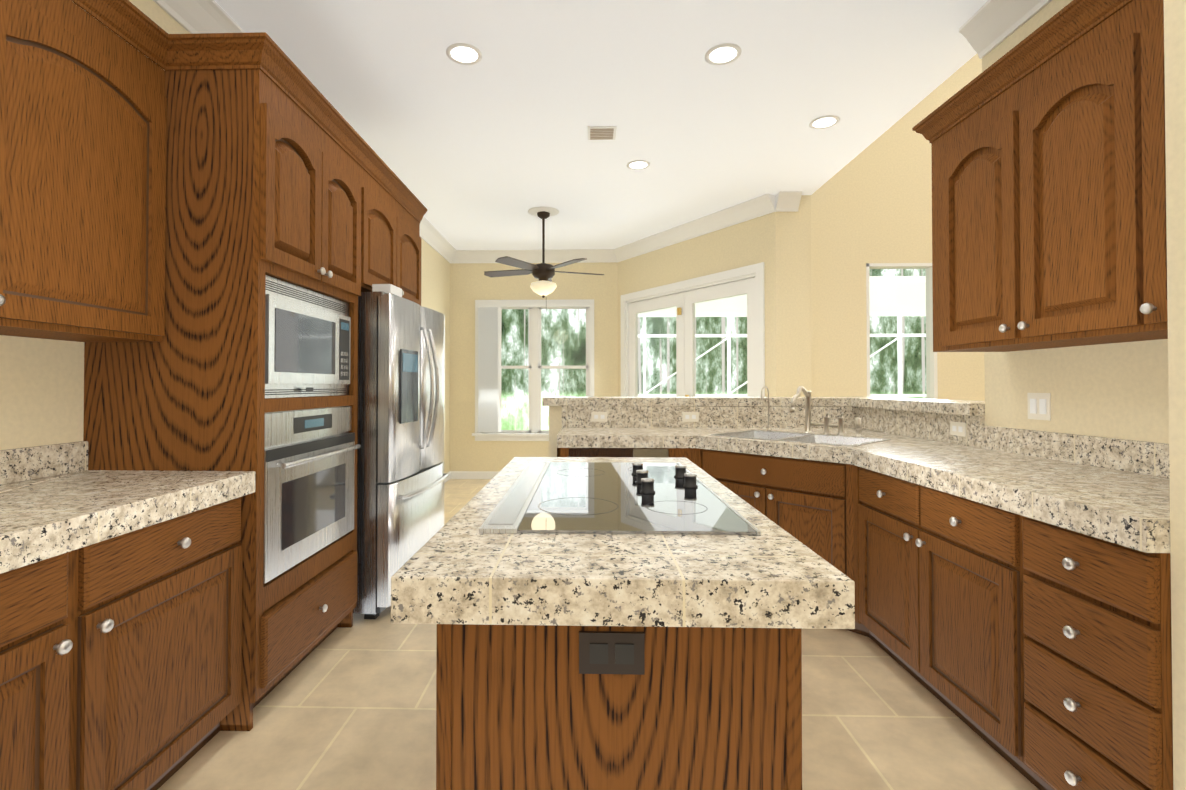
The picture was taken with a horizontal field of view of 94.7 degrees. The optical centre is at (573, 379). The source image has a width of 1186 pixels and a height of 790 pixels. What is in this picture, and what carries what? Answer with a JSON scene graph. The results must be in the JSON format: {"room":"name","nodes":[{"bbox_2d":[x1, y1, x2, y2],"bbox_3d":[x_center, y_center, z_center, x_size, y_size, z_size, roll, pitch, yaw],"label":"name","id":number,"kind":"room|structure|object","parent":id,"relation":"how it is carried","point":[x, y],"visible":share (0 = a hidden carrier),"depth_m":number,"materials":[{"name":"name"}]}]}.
{"room":"kitchen","nodes":[
{"label":"kitchen","id":0,"kind":"room"},
{"bbox_2d":[0,0,449,472],"bbox_3d":[-1.799,-0.234,2.799,0.120,2.980,8.985,0,-1,2],"label":"wall","id":1,"kind":"structure","parent":0,"point":[41,392],"depth_m":1.86,"materials":[{"name":"beige paint"}]},
{"bbox_2d":[0,0,166,341],"bbox_3d":[-1.623,-0.630,1.335,0.308,0.980,1.258,0,-1,2],"label":"upper cabinet","id":2,"kind":"object","parent":1,"relation":"attached to","point":[83,104],"visible":1,"depth_m":1.61,"materials":[{"name":"brown wood"}]},
{"bbox_2d":[153,0,456,262],"bbox_3d":[-1.683,-1.648,2.812,0.112,0.150,8.745,0,-1,2],"label":"crown molding","id":3,"kind":"structure","parent":1,"relation":"attached to","point":[195,16],"depth_m":2.53,"materials":[{"name":"white wood"}]},
{"bbox_2d":[444,471,450,482],"bbox_3d":[-1.658,1.237,5.490,0.014,0.100,3.325,0,-1,2],"label":"baseboard","id":4,"kind":"structure","parent":1,"relation":"attached to","point":[449,477],"depth_m":7.04,"materials":[{"name":"white"}]},
{"bbox_2d":[450,262,617,470],"bbox_3d":[-0.538,-0.183,7.199,2.400,2.980,0.120,0,-1,2],"label":"wall","id":5,"kind":"structure","parent":0,"point":[470,283],"depth_m":7.15,"materials":[{"name":"beige paint"}]},
{"bbox_2d":[451,471,499,478],"bbox_3d":[-0.504,1.256,7.114,2.172,0.100,0.014,0,-1,2],"label":"baseboard","id":6,"kind":"structure","parent":5,"relation":"attached to","point":[472,474],"depth_m":7.13,"materials":[{"name":"white"}]},
{"bbox_2d":[472,299,593,440],"bbox_3d":[-0.504,-0.116,7.155,1.620,1.845,0.203,0,-1,2],"label":"nook window","id":7,"kind":"structure","parent":5,"relation":"in","point":[488,344],"depth_m":7.11,"materials":[{"name":"white"}]},
{"bbox_2d":[457,249,620,262],"bbox_3d":[-0.460,-1.599,7.097,2.083,0.150,0.112,0,-1,2],"label":"crown molding","id":8,"kind":"structure","parent":5,"relation":"attached to","point":[527,255],"depth_m":7.09,"materials":[{"name":"white wood"}]},
{"bbox_2d":[549,406,561,456],"bbox_3d":[0.995,0.733,3.990,2.340,1.075,0.120,0,-1,2],"label":"wall","id":9,"kind":"structure","parent":0,"point":[555,419],"depth_m":3.96,"materials":[{"name":"beige paint"}]},
{"bbox_2d":[591,412,606,421],"bbox_3d":[0.187,0.269,3.911,0.115,0.070,0.008,0,-1,2],"label":"electrical outlet","id":10,"kind":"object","parent":9,"relation":"attached to","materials":[{"name":"beige plastic"}]},
{"bbox_2d":[682,412,698,421],"bbox_3d":[0.837,0.269,3.893,0.115,0.070,0.008,0,-1,2],"label":"electrical outlet","id":11,"kind":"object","parent":9,"relation":"attached to","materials":[{"name":"beige plastic"}]},
{"bbox_2d":[542,397,984,415],"bbox_3d":[1.059,0.159,3.497,2.585,0.060,1.614,0,-1,2],"label":"bar","id":12,"kind":"object","parent":9,"relation":"on","point":[963,407],"visible":0.92,"depth_m":3.88,"materials":[{"name":"stone"}]},
{"bbox_2d":[158,479,1038,789],"bbox_3d":[2.264,1.295,3.549,10.500,0.060,11.500,0,-1,2],"label":"floor","id":13,"kind":"structure","parent":0,"point":[346,709],"depth_m":1.95,"materials":[{"name":"tile"}]},
{"bbox_2d":[0,441,255,789],"bbox_3d":[-1.461,0.727,1.315,0.632,1.024,1.258,0,-1,2],"label":"base cabinet","id":14,"kind":"object","parent":13,"relation":"on","point":[120,630],"visible":1,"depth_m":1.35,"materials":[{"name":"brown wood"}]},
{"bbox_2d":[0,441,255,573],"bbox_3d":[-1.470,0.301,1.010,0.632,0.180,1.878,0,-1,2],"label":"countertop","id":15,"kind":"structure","parent":14,"relation":"on","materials":[{"name":"stone"}]},
{"bbox_2d":[71,0,282,730],"bbox_3d":[-1.441,0.008,1.019,0.689,2.456,1.892,0,-1,2],"label":"tall cabinet","id":16,"kind":"object","parent":13,"relation":"on","point":[205,396],"depth_m":1.96,"materials":[{"name":"brown wood"}]},
{"bbox_2d":[279,52,374,682],"bbox_3d":[-1.404,0.024,2.384,0.689,2.456,0.839,0,-1,2],"label":"tall cabinet","id":17,"kind":"object","parent":13,"relation":"on","point":[295,210],"depth_m":2.38,"materials":[{"name":"brown wood"}]},
{"bbox_2d":[265,275,350,397],"bbox_3d":[-1.345,-0.156,2.377,0.458,0.463,0.765,0,-1,2],"label":"microwave","id":18,"kind":"object","parent":17,"relation":"in","point":[308,325],"depth_m":2.29,"materials":[{"name":"silver metal"}]},
{"bbox_2d":[264,406,360,583],"bbox_3d":[-1.381,0.444,2.371,0.646,0.632,0.765,0,-1,2],"label":"wall oven","id":19,"kind":"object","parent":17,"relation":"in","point":[310,451],"depth_m":2.27,"materials":[{"name":"silver metal"}]},
{"bbox_2d":[353,284,448,618],"bbox_3d":[-1.220,0.382,3.292,0.814,1.760,0.901,0,-1,5],"label":"refrigerator","id":20,"kind":"object","parent":13,"relation":"on","point":[402,476],"visible":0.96,"depth_m":2.88,"materials":[{"name":"silver metal"}]},
{"bbox_2d":[372,284,401,296],"bbox_3d":[-1.007,-0.478,2.957,0.100,0.047,0.150,0,-1,5],"label":"box","id":21,"kind":"object","parent":20,"relation":"on","point":[387,288],"depth_m":2.89,"materials":[{"name":"white cardboard"}]},
{"bbox_2d":[375,153,426,305],"bbox_3d":[-1.378,0.034,3.308,0.689,2.456,1.009,0,-1,2],"label":"upper cabinet","id":22,"kind":"object","parent":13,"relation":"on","point":[399,213],"depth_m":3.32,"materials":[{"name":"brown wood"}]},
{"bbox_2d":[436,629,801,789],"bbox_3d":[0.082,0.815,1.158,0.628,0.844,0.448,0,-1,2],"label":"base cabinet","id":23,"kind":"object","parent":13,"relation":"on","point":[517,709],"depth_m":0.94,"materials":[{"name":"brown wood"}]},
{"bbox_2d":[391,457,854,632],"bbox_3d":[0.094,0.360,1.588,0.730,0.076,1.460,0,-1,2],"label":"countertop","id":24,"kind":"structure","parent":23,"relation":"on","point":[769,581],"depth_m":0.87,"materials":[{"name":"beige stone"}]},
{"bbox_2d":[475,457,762,532],"bbox_3d":[0.107,0.301,1.613,0.575,0.044,0.998,0,-1,2],"label":"cooktop","id":25,"kind":"object","parent":24,"relation":"in","point":[541,494],"depth_m":1.41,"materials":[{"name":"black glass"}]},
{"bbox_2d":[565,406,672,456],"bbox_3d":[0.285,0.729,3.627,0.600,1.074,0.640,0,-1,2],"label":"base cabinet","id":26,"kind":"object","parent":13,"relation":"on","point":[590,431],"depth_m":3.61,"materials":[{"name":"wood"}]},
{"bbox_2d":[569,449,667,456],"bbox_3d":[0.276,0.785,3.294,0.600,0.724,0.048,0,-1,2],"label":"dishwasher","id":27,"kind":"object","parent":26,"relation":"in","point":[572,452],"depth_m":3.31,"materials":[{"name":"black plastic"}]},
{"bbox_2d":[709,474,768,514],"bbox_3d":[0.916,0.928,3.126,0.293,0.665,0.312,0,-1,2],"label":"base cabinet","id":28,"kind":"object","parent":13,"relation":"on","point":[748,488],"depth_m":3.05,"materials":[{"name":"brown wood"}]},
{"bbox_2d":[638,276,925,397],"bbox_3d":[4.119,-0.020,9.215,6.100,2.700,3.700,0,-1,2],"label":"screen","id":29,"kind":"object","parent":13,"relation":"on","point":[878,295],"depth_m":10.30,"materials":[{"name":"white"}]},
{"bbox_2d":[765,486,852,631],"bbox_3d":[1.192,0.924,2.813,0.293,0.665,0.312,0,-1,2],"label":"base cabinet","id":30,"kind":"object","parent":13,"relation":"on","point":[821,518],"depth_m":2.75,"materials":[{"name":"brown wood"}]},
{"bbox_2d":[853,414,1025,761],"bbox_3d":[1.662,0.711,2.090,0.658,1.074,0.955,0,-1,2],"label":"base cabinet","id":31,"kind":"object","parent":13,"relation":"on","point":[931,491],"depth_m":2.06,"materials":[{"name":"brown wood"}]},
{"bbox_2d":[1005,430,1172,789],"bbox_3d":[1.644,0.704,1.419,0.658,1.074,0.388,0,-1,2],"label":"base cabinet","id":32,"kind":"object","parent":13,"relation":"on","point":[1013,597],"depth_m":1.43,"materials":[{"name":"brown wood"}]},
{"bbox_2d":[557,406,1169,552],"bbox_3d":[0.943,0.295,2.591,2.123,0.229,2.686,0,-1,2],"label":"countertop","id":33,"kind":"structure","parent":32,"relation":"on","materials":[{"name":"stone"}]},
{"bbox_2d":[215,0,987,249],"bbox_3d":[0.135,-1.774,2.764,3.990,0.100,8.985,0,-1,2],"label":"ceiling","id":34,"kind":"structure","parent":0,"point":[490,148],"depth_m":3.28,"materials":[{"name":"white paint"}]},
{"bbox_2d":[446,43,482,64],"bbox_3d":[-0.577,-1.720,2.890,0.190,0.006,0.190,0,-1,2],"label":"recessed light","id":35,"kind":"object","parent":34,"relation":"in","point":[464,54],"visible":1,"depth_m":2.88,"materials":[{"name":"white"}]},
{"bbox_2d":[484,206,603,297],"bbox_3d":[-0.306,-1.182,5.550,1.255,1.020,1.216,0,-1,2],"label":"ceiling fan","id":36,"kind":"object","parent":34,"relation":"hanging from","point":[543,272],"visible":1,"depth_m":5.42,"materials":[{"name":"brown metal"}]},
{"bbox_2d":[587,126,616,139],"bbox_3d":[0.198,-1.707,3.789,0.200,0.011,0.200,0,-1,2],"label":"ceiling vent","id":37,"kind":"object","parent":34,"relation":"in","point":[601,132],"visible":1,"depth_m":3.77,"materials":[{"name":"white metal"}]},
{"bbox_2d":[626,160,649,169],"bbox_3d":[0.518,-1.703,4.341,0.190,0.006,0.190,0,-1,2],"label":"recessed light","id":38,"kind":"object","parent":34,"relation":"in","point":[638,164],"visible":1,"depth_m":4.33,"materials":[{"name":"white"}]},
{"bbox_2d":[705,43,741,65],"bbox_3d":[0.794,-1.720,2.893,0.190,0.006,0.190,0,-1,2],"label":"recessed light","id":39,"kind":"object","parent":34,"relation":"in","point":[723,54],"visible":1,"depth_m":2.89,"materials":[{"name":"white"}]},
{"bbox_2d":[809,115,839,128],"bbox_3d":[1.675,-1.711,3.639,0.190,0.006,0.190,0,-1,2],"label":"recessed light","id":40,"kind":"object","parent":34,"relation":"in","point":[826,121],"visible":1,"depth_m":3.63,"materials":[{"name":"white"}]},
{"bbox_2d":[618,212,775,396],"bbox_3d":[1.264,-0.196,6.120,0.120,2.980,2.497,0,-1,-32],"label":"wall","id":41,"kind":"structure","parent":0,"point":[748,242],"depth_m":5.64,"materials":[{"name":"beige paint"}]},
{"bbox_2d":[621,262,764,396],"bbox_3d":[1.253,0.102,6.105,0.150,2.385,2.237,0,-1,-32],"label":"doors","id":42,"kind":"structure","parent":41,"relation":"in","point":[683,297],"depth_m":6.01,"materials":[{"name":"white"}]},
{"bbox_2d":[613,191,780,259],"bbox_3d":[1.192,-1.612,5.961,1.404,0.150,2.022,0,-1,2],"label":"crown molding","id":43,"kind":"structure","parent":41,"relation":"attached to","point":[765,204],"depth_m":5.73,"materials":[{"name":"white wood"}]},
{"bbox_2d":[775,195,811,396],"bbox_3d":[2.034,-0.257,5.123,0.324,3.080,0.200,0,-1,2],"label":"wall","id":44,"kind":"structure","parent":0,"point":[793,313],"depth_m":5.03,"materials":[{"name":"beige paint"}]},
{"bbox_2d":[811,54,984,400],"bbox_3d":[4.629,-1.516,5.227,4.860,5.600,0.120,0,-1,2],"label":"wall","id":45,"kind":"structure","parent":0,"point":[871,203],"depth_m":5.21,"materials":[{"name":"beige paint"}]},
{"bbox_2d":[866,263,937,398],"bbox_3d":[3.130,-0.136,5.251,0.660,1.940,0.122,0,-1,2],"label":"room window","id":46,"kind":"structure","parent":45,"relation":"in","point":[931,377],"depth_m":5.22,"materials":[{"name":"white"}]},
{"bbox_2d":[982,0,1168,443],"bbox_3d":[2.049,-0.243,1.943,0.120,2.980,1.444,0,-1,2],"label":"wall","id":47,"kind":"structure","parent":0,"point":[1116,390],"depth_m":2.14,"materials":[{"name":"beige paint"}]},
{"bbox_2d":[950,421,965,436],"bbox_3d":[1.987,0.257,2.818,0.008,0.070,0.115,0,-1,2],"label":"electrical outlet","id":48,"kind":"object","parent":47,"relation":"attached to","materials":[{"name":"beige plastic"}]},
{"bbox_2d":[958,0,1051,58],"bbox_3d":[1.933,-1.658,1.963,0.112,0.150,1.444,0,-1,2],"label":"crown molding","id":49,"kind":"structure","parent":47,"relation":"attached to","point":[986,28],"depth_m":2.52,"materials":[{"name":"white wood"}]},
{"bbox_2d":[1027,393,1050,420],"bbox_3d":[1.995,0.116,2.339,0.008,0.115,0.115,0,-1,2],"label":"light switch","id":50,"kind":"object","parent":47,"relation":"attached to","point":[1039,406],"visible":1,"depth_m":2.33,"materials":[{"name":"beige plastic"}]},
{"bbox_2d":[912,0,1167,351],"bbox_3d":[1.800,-0.670,2.084,0.383,1.076,1.030,0,-1,2],"label":"upper cabinet","id":51,"kind":"object","parent":47,"relation":"attached to","point":[1046,139],"depth_m":1.95,"materials":[{"name":"brown wood"}]},
{"bbox_2d":[1164,0,1185,789],"bbox_3d":[1.718,-0.252,1.170,0.740,2.980,0.120,0,-1,2],"label":"wall","id":52,"kind":"structure","parent":0,"point":[1175,69],"depth_m":1.22,"materials":[{"name":"beige paint"}]},
{"bbox_2d":[1112,0,1167,335],"bbox_3d":[1.781,-0.677,1.402,0.383,1.076,0.334,0,-1,2],"label":"upper cabinet","id":53,"kind":"object","parent":52,"relation":"attached to","point":[1141,237],"depth_m":1.58,"materials":[{"name":"brown wood"}]},
{"label":"outside","id":54,"kind":"structure","parent":0,"visible":0},
{"bbox_2d":[501,269,925,429],"bbox_3d":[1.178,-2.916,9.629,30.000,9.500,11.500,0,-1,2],"label":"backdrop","id":55,"kind":"structure","parent":54,"point":[663,363],"depth_m":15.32,"materials":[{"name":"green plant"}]}
]}

